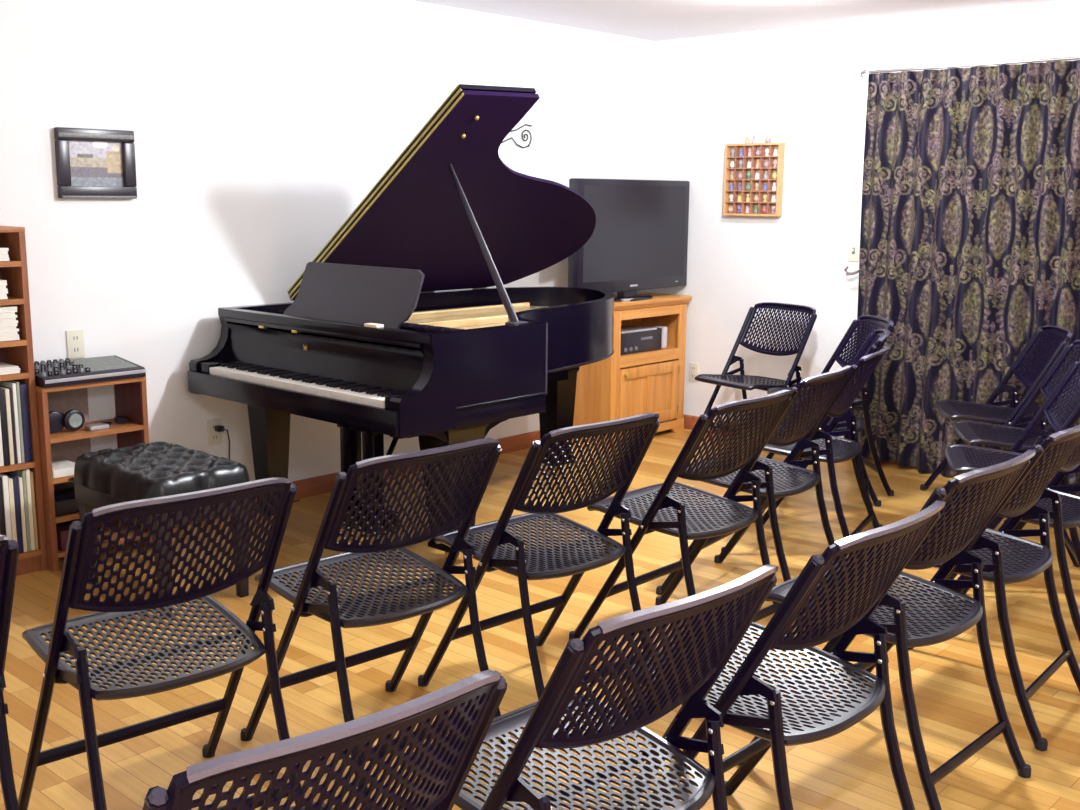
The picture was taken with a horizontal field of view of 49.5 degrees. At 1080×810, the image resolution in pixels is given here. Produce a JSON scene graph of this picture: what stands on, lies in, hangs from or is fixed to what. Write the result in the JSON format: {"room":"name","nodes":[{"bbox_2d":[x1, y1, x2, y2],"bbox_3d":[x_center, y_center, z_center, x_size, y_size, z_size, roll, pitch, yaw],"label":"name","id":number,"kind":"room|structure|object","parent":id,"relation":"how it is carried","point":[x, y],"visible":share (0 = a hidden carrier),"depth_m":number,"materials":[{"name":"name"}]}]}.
{"room":"music room","nodes":[
{"label":"music room","id":0,"kind":"room"},
{"bbox_2d":[0,0,654,481],"bbox_3d":[-1.768,-0.629,4.881,0.100,2.600,7.400,10,14,42],"label":"wall","id":1,"kind":"structure","parent":0,"point":[260,127],"depth_m":5.19,"materials":[{"name":"white paint"}]},
{"bbox_2d":[66,329,84,358],"bbox_3d":[-1.882,-0.247,4.746,0.008,0.116,0.072,10,14,42],"label":"wall outlet","id":2,"kind":"object","parent":1,"relation":"attached to","point":[74,338],"visible":0.86,"depth_m":4.74,"materials":[{"name":"beige plastic"}]},
{"bbox_2d":[54,127,136,198],"bbox_3d":[-1.780,-0.968,4.703,0.030,0.274,0.326,10,14,42],"label":"framed picture","id":3,"kind":"object","parent":1,"relation":"attached to","point":[90,163],"visible":1,"depth_m":4.70},
{"bbox_2d":[68,140,123,186],"bbox_3d":[-1.786,-0.969,4.709,0.001,0.182,0.234,10,14,42],"label":"photograph","id":4,"kind":"object","parent":3,"relation":"attached to","point":[92,163],"depth_m":4.71},
{"bbox_2d":[207,419,221,445],"bbox_3d":[-1.467,0.122,5.278,0.008,0.116,0.072,10,14,42],"label":"wall outlet","id":5,"kind":"object","parent":1,"relation":"attached to","point":[213,437],"visible":1,"depth_m":5.27,"materials":[{"name":"beige plastic"}]},
{"bbox_2d":[97,430,539,527],"bbox_3d":[-1.736,0.515,5.048,0.014,0.090,7.200,10,14,42],"label":"baseboard","id":6,"kind":"structure","parent":1,"relation":"attached to","point":[322,484],"depth_m":5.80,"materials":[{"name":"brown wood"}]},
{"bbox_2d":[502,124,531,147],"bbox_3d":[-0.181,-1.474,6.392,0.008,0.132,0.400,10,14,42],"label":"scroll","id":7,"kind":"object","parent":1,"relation":"attached to","point":[524,124],"visible":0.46,"depth_m":6.48,"materials":[{"name":"grey metal"}]},
{"bbox_2d":[0,429,1079,809],"bbox_3d":[0.618,1.011,2.946,6.400,0.100,7.200,10,14,42],"label":"floor","id":8,"kind":"structure","parent":0,"point":[850,769],"depth_m":3.60,"materials":[{"name":"brown wood"}]},
{"bbox_2d":[0,535,19,809],"bbox_3d":[-1.281,0.636,2.214,0.507,0.864,0.589,-8,13,-40],"label":"folding chair","id":9,"kind":"object","parent":8,"relation":"on","point":[9,550],"visible":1,"depth_m":2.24,"materials":[{"name":"plastic"}]},
{"bbox_2d":[0,226,47,575],"bbox_3d":[-2.265,0.033,4.215,0.189,1.325,0.835,10,14,42],"label":"bookcase","id":10,"kind":"object","parent":8,"relation":"on","point":[19,353],"visible":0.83,"depth_m":4.43,"materials":[{"name":"brown wood"}]},
{"bbox_2d":[0,420,3,465],"bbox_3d":[-2.080,0.072,4.424,0.152,0.303,0.023,10,14,42],"label":"record sleeve","id":11,"kind":"object","parent":10,"relation":"on","point":[1,447],"visible":1,"depth_m":4.39,"materials":[{"name":"white cardboard"}]},
{"bbox_2d":[0,477,5,534],"bbox_3d":[-2.083,0.417,4.474,0.136,0.308,0.019,10,14,42],"label":"record sleeve","id":12,"kind":"object","parent":10,"relation":"on","point":[2,515],"visible":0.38,"depth_m":4.43,"materials":[{"name":"black"}]},
{"bbox_2d":[0,280,7,298],"bbox_3d":[-2.107,-0.421,4.297,0.148,0.069,0.247,10,14,42],"label":"paper stack","id":13,"kind":"object","parent":10,"relation":"on","point":[3,283],"visible":1,"depth_m":4.33,"materials":[{"name":"white paper"}]},
{"bbox_2d":[0,388,9,465],"bbox_3d":[-2.058,0.076,4.437,0.137,0.291,0.021,10,14,42],"label":"record sleeve","id":14,"kind":"object","parent":10,"relation":"on","point":[3,417],"visible":0.95,"depth_m":4.39,"materials":[{"name":"black"}]},
{"bbox_2d":[0,247,9,260],"bbox_3d":[-2.102,-0.549,4.279,0.147,0.047,0.259,10,14,42],"label":"paper stack","id":15,"kind":"object","parent":10,"relation":"on","point":[4,256],"visible":1,"depth_m":4.31,"materials":[{"name":"white paper"}]},
{"bbox_2d":[0,473,11,540],"bbox_3d":[-2.071,0.412,4.491,0.142,0.311,0.019,10,14,42],"label":"record sleeve","id":16,"kind":"object","parent":10,"relation":"on","point":[4,477],"visible":0.49,"depth_m":4.44,"materials":[{"name":"white"}]},
{"bbox_2d":[0,387,14,464],"bbox_3d":[-2.047,0.074,4.454,0.144,0.290,0.015,10,14,42],"label":"record sleeve","id":17,"kind":"object","parent":10,"relation":"on","point":[7,395],"visible":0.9,"depth_m":4.41,"materials":[{"name":"beige cardboard"}]},
{"bbox_2d":[0,385,16,463],"bbox_3d":[-2.038,0.072,4.465,0.145,0.290,0.009,10,14,42],"label":"record sleeve","id":18,"kind":"object","parent":10,"relation":"on","point":[10,389],"visible":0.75,"depth_m":4.42,"materials":[{"name":"grey"}]},
{"bbox_2d":[0,305,19,340],"bbox_3d":[-2.098,-0.298,4.330,0.148,0.125,0.281,10,14,42],"label":"paper stack","id":19,"kind":"object","parent":10,"relation":"on","point":[8,322],"visible":0.98,"depth_m":4.36,"materials":[{"name":"white paper"}]},
{"bbox_2d":[0,362,19,374],"bbox_3d":[-2.101,-0.126,4.360,0.147,0.026,0.272,10,14,42],"label":"paper stack","id":20,"kind":"object","parent":10,"relation":"on","point":[5,368],"visible":1,"depth_m":4.39,"materials":[{"name":"white paper"}]},
{"bbox_2d":[0,381,20,463],"bbox_3d":[-2.029,0.062,4.472,0.142,0.307,0.013,10,14,42],"label":"record sleeve","id":21,"kind":"object","parent":10,"relation":"on","point":[2,383],"visible":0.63,"depth_m":4.42,"materials":[{"name":"white"}]},
{"bbox_2d":[7,477,16,540],"bbox_3d":[-2.060,0.417,4.508,0.147,0.295,0.017,10,14,42],"label":"record sleeve","id":22,"kind":"object","parent":10,"relation":"on","point":[10,481],"visible":0.38,"depth_m":4.45,"materials":[{"name":"beige"}]},
{"bbox_2d":[1,472,23,552],"bbox_3d":[-2.048,0.412,4.524,0.151,0.299,0.019,10,14,42],"label":"record sleeve","id":23,"kind":"object","parent":10,"relation":"on","point":[15,478],"visible":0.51,"depth_m":4.47,"materials":[{"name":"blue"}]},
{"bbox_2d":[6,472,26,551],"bbox_3d":[-2.030,0.414,4.533,0.137,0.294,0.013,10,14,42],"label":"record sleeve","id":24,"kind":"object","parent":10,"relation":"on","point":[19,478],"visible":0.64,"depth_m":4.49,"materials":[{"name":"beige"}]},
{"bbox_2d":[8,380,24,462],"bbox_3d":[-2.017,0.059,4.480,0.136,0.311,0.011,10,14,42],"label":"record sleeve","id":25,"kind":"object","parent":10,"relation":"on","point":[12,381],"visible":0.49,"depth_m":4.43,"materials":[{"name":"grey"}]},
{"bbox_2d":[8,469,30,550],"bbox_3d":[-2.022,0.399,4.542,0.141,0.319,0.011,10,14,42],"label":"record sleeve","id":26,"kind":"object","parent":10,"relation":"on","point":[21,473],"visible":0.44,"depth_m":4.50,"materials":[{"name":"grey"}]},
{"bbox_2d":[19,382,31,461],"bbox_3d":[-2.003,0.062,4.497,0.138,0.300,0.027,10,14,42],"label":"record sleeve","id":27,"kind":"object","parent":10,"relation":"on","point":[23,387],"visible":0.46,"depth_m":4.45,"materials":[{"name":"blue"}]},
{"bbox_2d":[22,468,34,550],"bbox_3d":[-2.010,0.396,4.551,0.136,0.323,0.015,10,14,42],"label":"record sleeve","id":28,"kind":"object","parent":10,"relation":"on","point":[27,471],"visible":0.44,"depth_m":4.50,"materials":[{"name":"beige"}]},
{"bbox_2d":[30,471,37,549],"bbox_3d":[-2.003,0.400,4.565,0.143,0.309,0.011,10,14,42],"label":"record sleeve","id":29,"kind":"object","parent":10,"relation":"on","point":[31,472],"visible":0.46,"depth_m":4.52,"materials":[{"name":"brown"}]},
{"bbox_2d":[36,376,152,571],"bbox_3d":[-1.823,0.252,4.714,0.232,0.725,0.427,10,14,42],"label":"shelf unit","id":30,"kind":"object","parent":8,"relation":"on","point":[130,394],"visible":0.41,"depth_m":4.71,"materials":[{"name":"brown wood"}]},
{"bbox_2d":[52,459,74,477],"bbox_3d":[-1.895,0.250,4.610,0.175,0.032,0.125,10,14,42],"label":"block","id":31,"kind":"object","parent":30,"relation":"on","point":[60,467],"visible":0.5,"depth_m":4.56,"materials":[{"name":"white"}]},
{"bbox_2d":[49,409,84,431],"bbox_3d":[-1.865,0.063,4.588,0.129,0.086,0.113,1,10,1],"label":"headphones","id":32,"kind":"object","parent":30,"relation":"on","point":[72,420],"visible":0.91,"depth_m":4.58,"materials":[{"name":"black plastic"}]},
{"bbox_2d":[56,519,79,550],"bbox_3d":[-1.869,0.516,4.662,0.132,0.078,0.140,10,14,42],"label":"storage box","id":33,"kind":"object","parent":30,"relation":"on","point":[62,529],"visible":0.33,"depth_m":4.58,"materials":[{"name":"red"}]},
{"bbox_2d":[34,355,145,387],"bbox_3d":[-1.816,-0.141,4.637,0.248,0.075,0.415,10,14,42],"label":"mixer","id":34,"kind":"object","parent":30,"relation":"on","point":[66,372],"visible":0.97,"depth_m":4.59,"materials":[{"name":"black plastic"}]},
{"bbox_2d":[85,423,108,430],"bbox_3d":[-1.763,0.086,4.662,0.050,0.016,0.080,10,14,42],"label":"remote control","id":35,"kind":"object","parent":30,"relation":"on","point":[98,426],"visible":1,"depth_m":4.64,"materials":[{"name":"white plastic"}]},
{"bbox_2d":[114,416,128,422],"bbox_3d":[-1.707,0.059,4.779,0.067,0.029,0.051,10,14,42],"label":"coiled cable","id":36,"kind":"object","parent":30,"relation":"on","point":[118,419],"visible":1,"depth_m":4.75,"materials":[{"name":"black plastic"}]},
{"bbox_2d":[68,441,251,619],"bbox_3d":[-1.390,0.438,4.321,0.712,0.505,0.410,10,14,42],"label":"piano bench","id":37,"kind":"object","parent":8,"relation":"on","point":[104,477],"visible":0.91,"depth_m":4.18,"materials":[{"name":"black leather"}]},
{"bbox_2d":[74,441,249,501],"bbox_3d":[-1.389,0.241,4.286,0.630,0.105,0.410,10,14,42],"label":"cushion","id":38,"kind":"object","parent":37,"relation":"on","point":[140,471],"depth_m":4.17,"materials":[{"name":"black leather"}]},
{"bbox_2d":[18,477,304,809],"bbox_3d":[-0.863,0.563,2.643,0.507,0.864,0.589,-8,13,-41],"label":"folding chair","id":39,"kind":"object","parent":8,"relation":"on","point":[81,543],"visible":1,"depth_m":2.53,"materials":[{"name":"plastic"}]},
{"bbox_2d":[214,425,299,510],"bbox_3d":[-1.308,0.277,5.437,0.053,0.420,0.416,10,14,42],"label":"power cord","id":40,"kind":"object","parent":8,"relation":"on","point":[218,428],"visible":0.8,"depth_m":5.26,"materials":[{"name":"black plastic"}]},
{"bbox_2d":[143,670,506,809],"bbox_3d":[-0.373,0.749,1.631,0.507,0.864,0.589,-8,13,-40],"label":"folding chair","id":41,"kind":"object","parent":8,"relation":"on","point":[475,700],"visible":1,"depth_m":1.40,"materials":[{"name":"plastic"}]},
{"bbox_2d":[240,438,512,809],"bbox_3d":[-0.427,0.492,3.057,0.507,0.864,0.589,-9,14,-42],"label":"folding chair","id":42,"kind":"object","parent":8,"relation":"on","point":[339,611],"visible":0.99,"depth_m":2.95,"materials":[{"name":"plastic"}]},
{"bbox_2d":[188,84,613,560],"bbox_3d":[-0.248,-0.437,5.348,1.389,1.883,2.253,10,14,42],"label":"grand piano","id":43,"kind":"object","parent":8,"relation":"on","point":[443,368],"visible":0.9,"depth_m":4.87,"materials":[{"name":"black wood"}]},
{"bbox_2d":[364,323,383,327],"bbox_3d":[-0.627,-0.300,4.422,0.075,0.012,0.036,10,14,42],"label":"eraser","id":44,"kind":"object","parent":43,"relation":"on","point":[373,325],"visible":1,"depth_m":4.40,"materials":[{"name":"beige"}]},
{"bbox_2d":[418,413,659,699],"bbox_3d":[0.015,0.430,3.420,0.507,0.864,0.589,-9,14,-43],"label":"folding chair","id":45,"kind":"object","parent":8,"relation":"on","point":[558,560],"visible":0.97,"depth_m":3.30,"materials":[{"name":"plastic"}]},
{"bbox_2d":[400,564,777,809],"bbox_3d":[0.076,0.675,2.064,0.507,0.864,0.589,-9,14,-43],"label":"folding chair","id":46,"kind":"object","parent":8,"relation":"on","point":[723,614],"visible":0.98,"depth_m":1.94,"materials":[{"name":"plastic"}]},
{"bbox_2d":[572,292,691,447],"bbox_3d":[0.549,-0.230,7.154,0.371,0.850,0.795,10,14,42],"label":"base cabinet","id":47,"kind":"object","parent":8,"relation":"on","point":[618,386],"visible":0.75,"depth_m":7.01,"materials":[{"name":"brown wood"}]},
{"bbox_2d":[568,178,689,301],"bbox_3d":[0.523,-0.971,6.896,0.185,0.700,1.050,10,14,42],"label":"television","id":48,"kind":"object","parent":47,"relation":"on","point":[639,238],"visible":0.81,"depth_m":6.84,"materials":[{"name":"black plastic"}]},
{"bbox_2d":[620,326,661,354],"bbox_3d":[0.531,-0.403,7.120,0.258,0.140,0.425,10,14,42],"label":"stereo receiver","id":49,"kind":"object","parent":47,"relation":"on","point":[634,339],"visible":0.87,"depth_m":7.03,"materials":[{"name":"black plastic"}]},
{"bbox_2d":[652,325,667,347],"bbox_3d":[0.739,-0.423,7.255,0.100,0.134,0.045,10,14,42],"label":"speaker","id":50,"kind":"object","parent":47,"relation":"on","point":[664,328],"visible":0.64,"depth_m":7.22},
{"bbox_2d":[569,390,792,687],"bbox_3d":[0.483,0.364,3.812,0.589,0.864,0.507,10,14,42],"label":"folding chair","id":51,"kind":"object","parent":8,"relation":"on","point":[661,508],"visible":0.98,"depth_m":3.71,"materials":[{"name":"plastic"}]},
{"bbox_2d":[656,365,851,623],"bbox_3d":[0.817,0.276,4.319,0.589,0.864,0.507,8,12,34],"label":"folding chair","id":52,"kind":"object","parent":8,"relation":"on","point":[778,479],"visible":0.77,"depth_m":4.18,"materials":[{"name":"plastic"}]},
{"bbox_2d":[695,302,816,432],"bbox_3d":[1.192,-0.119,6.529,0.589,0.864,0.507,-7,13,-36],"label":"folding chair","id":53,"kind":"object","parent":8,"relation":"on","point":[742,381],"visible":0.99,"depth_m":6.58,"materials":[{"name":"plastic"}]},
{"bbox_2d":[622,500,945,809],"bbox_3d":[0.503,0.606,2.473,0.589,0.864,0.507,10,14,42],"label":"folding chair","id":54,"kind":"object","parent":8,"relation":"on","point":[749,704],"visible":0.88,"depth_m":2.33,"materials":[{"name":"plastic"}]},
{"bbox_2d":[721,346,889,551],"bbox_3d":[1.126,0.182,4.857,0.589,0.864,0.507,6,11,27],"label":"folding chair","id":55,"kind":"object","parent":8,"relation":"on","point":[833,448],"visible":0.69,"depth_m":4.68,"materials":[{"name":"plastic"}]},
{"bbox_2d":[753,329,889,526],"bbox_3d":[1.302,0.083,5.413,0.589,0.864,0.507,3,11,15],"label":"folding chair","id":56,"kind":"object","parent":8,"relation":"on","point":[873,343],"visible":0.27,"depth_m":5.41,"materials":[{"name":"plastic"}]},
{"bbox_2d":[766,315,893,495],"bbox_3d":[1.456,-0.012,5.950,0.589,0.864,0.507,0,10,-4],"label":"folding chair","id":57,"kind":"object","parent":8,"relation":"on","point":[873,322],"visible":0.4,"depth_m":5.99,"materials":[{"name":"plastic"}]},
{"bbox_2d":[738,449,1035,809],"bbox_3d":[0.895,0.520,2.968,0.589,0.864,0.507,10,14,43],"label":"folding chair","id":58,"kind":"object","parent":8,"relation":"on","point":[912,619],"visible":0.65,"depth_m":2.83,"materials":[{"name":"plastic"}]},
{"bbox_2d":[842,425,1079,750],"bbox_3d":[1.279,0.441,3.425,0.589,0.864,0.507,9,13,38],"label":"folding chair","id":59,"kind":"object","parent":8,"relation":"on","point":[1008,558],"visible":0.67,"depth_m":3.22,"materials":[{"name":"plastic"}]},
{"bbox_2d":[920,325,1072,490],"bbox_3d":[2.186,0.058,5.594,0.589,0.864,0.507,2,10,9],"label":"folding chair","id":60,"kind":"object","parent":8,"relation":"on","point":[1054,339],"visible":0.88,"depth_m":5.63,"materials":[{"name":"plastic"}]},
{"bbox_2d":[945,360,1079,579],"bbox_3d":[1.851,0.249,4.518,0.589,0.864,0.507,3,11,15],"label":"folding chair","id":61,"kind":"object","parent":8,"relation":"on","point":[1064,400],"visible":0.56,"depth_m":4.59,"materials":[{"name":"plastic"}]},
{"bbox_2d":[946,424,1079,640],"bbox_3d":[1.667,0.347,3.966,0.589,0.864,0.507,8,13,35],"label":"folding chair","id":62,"kind":"object","parent":8,"relation":"on","point":[1063,508],"visible":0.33,"depth_m":3.74,"materials":[{"name":"plastic"}]},
{"bbox_2d":[946,340,1079,528],"bbox_3d":[2.076,0.158,5.038,0.589,0.864,0.507,2,10,11],"label":"folding chair","id":63,"kind":"object","parent":8,"relation":"on","point":[997,436],"visible":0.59,"depth_m":5.14,"materials":[{"name":"plastic"}]},
{"bbox_2d":[411,0,1062,40],"bbox_3d":[0.640,-1.449,2.503,6.400,0.100,7.200,10,14,42],"label":"ceiling","id":64,"kind":"structure","parent":0,"point":[653,20],"depth_m":6.07,"materials":[{"name":"paint"}]},
{"bbox_2d":[648,0,1079,437],"bbox_3d":[3.093,-0.675,5.378,6.400,2.600,0.100,10,14,42],"label":"wall","id":65,"kind":"structure","parent":0,"point":[803,88],"depth_m":6.75,"materials":[{"name":"white paint"}]},
{"bbox_2d":[688,362,698,381],"bbox_3d":[0.965,-0.207,7.361,0.072,0.116,0.008,10,14,42],"label":"wall outlet","id":66,"kind":"object","parent":65,"relation":"attached to","point":[693,367],"visible":1,"depth_m":7.36,"materials":[{"name":"beige plastic"}]},
{"bbox_2d":[723,143,784,215],"bbox_3d":[1.252,-1.322,6.873,0.373,0.417,0.052,10,14,42],"label":"display box","id":67,"kind":"object","parent":65,"relation":"attached to","point":[762,147],"visible":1,"depth_m":6.86,"materials":[{"name":"brown wood"}]},
{"bbox_2d":[728,206,732,212],"bbox_3d":[1.141,-1.169,6.998,0.032,0.038,0.032,10,14,42],"label":"figurine","id":68,"kind":"object","parent":67,"relation":"in","point":[730,209],"visible":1,"depth_m":6.99,"materials":[{"name":"beige ceramic"}]},
{"bbox_2d":[763,184,767,190],"bbox_3d":[1.314,-1.267,6.821,0.030,0.036,0.030,10,14,42],"label":"figurine","id":69,"kind":"object","parent":67,"relation":"in","point":[765,187],"visible":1,"depth_m":6.81,"materials":[{"name":"blue ceramic"}]},
{"bbox_2d":[764,161,768,167],"bbox_3d":[1.315,-1.397,6.797,0.032,0.038,0.032,10,14,42],"label":"figurine","id":70,"kind":"object","parent":67,"relation":"in","point":[766,164],"visible":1,"depth_m":6.79,"materials":[{"name":"pink ceramic"}]},
{"bbox_2d":[765,136,770,142],"bbox_3d":[1.319,-1.534,6.769,0.032,0.038,0.032,10,14,42],"label":"figurine","id":71,"kind":"object","parent":67,"relation":"on","point":[768,139],"visible":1,"depth_m":6.76,"materials":[{"name":"grey ceramic"}]},
{"bbox_2d":[771,206,775,213],"bbox_3d":[1.356,-1.134,6.805,0.026,0.042,0.026,10,14,42],"label":"figurine","id":72,"kind":"object","parent":67,"relation":"in","point":[773,208],"visible":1,"depth_m":6.80,"materials":[{"name":"pink ceramic"}]},
{"bbox_2d":[772,172,776,178],"bbox_3d":[1.357,-1.325,6.770,0.032,0.038,0.032,10,14,42],"label":"figurine","id":73,"kind":"object","parent":67,"relation":"in","point":[774,175],"visible":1,"depth_m":6.76,"materials":[{"name":"yellow ceramic"}]},
{"bbox_2d":[773,160,777,167],"bbox_3d":[1.358,-1.392,6.758,0.026,0.042,0.026,10,14,42],"label":"figurine","id":74,"kind":"object","parent":67,"relation":"in","point":[775,162],"visible":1,"depth_m":6.75,"materials":[{"name":"pink ceramic"}]},
{"bbox_2d":[683,414,917,468],"bbox_3d":[3.050,0.470,5.537,6.386,0.090,0.014,10,14,42],"label":"baseboard","id":75,"kind":"structure","parent":65,"relation":"attached to","point":[690,421],"depth_m":7.40,"materials":[{"name":"brown wood"}]},
{"bbox_2d":[844,266,858,274],"bbox_3d":[1.751,-0.744,6.478,0.137,0.052,0.046,-2,10,-12],"label":"curtain hook","id":76,"kind":"object","parent":65,"relation":"attached to","point":[847,267],"visible":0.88,"depth_m":6.46,"materials":[{"name":"silver metal"}]},
{"bbox_2d":[847,240,859,261],"bbox_3d":[1.745,-0.858,6.519,0.072,0.116,0.016,10,14,42],"label":"light switch","id":77,"kind":"object","parent":65,"relation":"attached to","point":[853,245],"visible":0.91,"depth_m":6.52,"materials":[{"name":"beige plastic"}]},
{"bbox_2d":[860,56,1079,76],"bbox_3d":[2.461,-1.659,5.659,1.955,0.050,0.098,10,14,42],"label":"curtain rod","id":78,"kind":"object","parent":65,"relation":"attached to","point":[1051,59],"visible":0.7,"depth_m":5.87,"materials":[{"name":"silver metal"}]},
{"bbox_2d":[853,60,1079,495],"bbox_3d":[2.429,-0.615,5.819,1.858,2.102,0.102,10,14,42],"label":"curtain","id":79,"kind":"object","parent":78,"relation":"hanging from","point":[970,231],"visible":0.8,"depth_m":6.02,"materials":[{"name":"fabric"}]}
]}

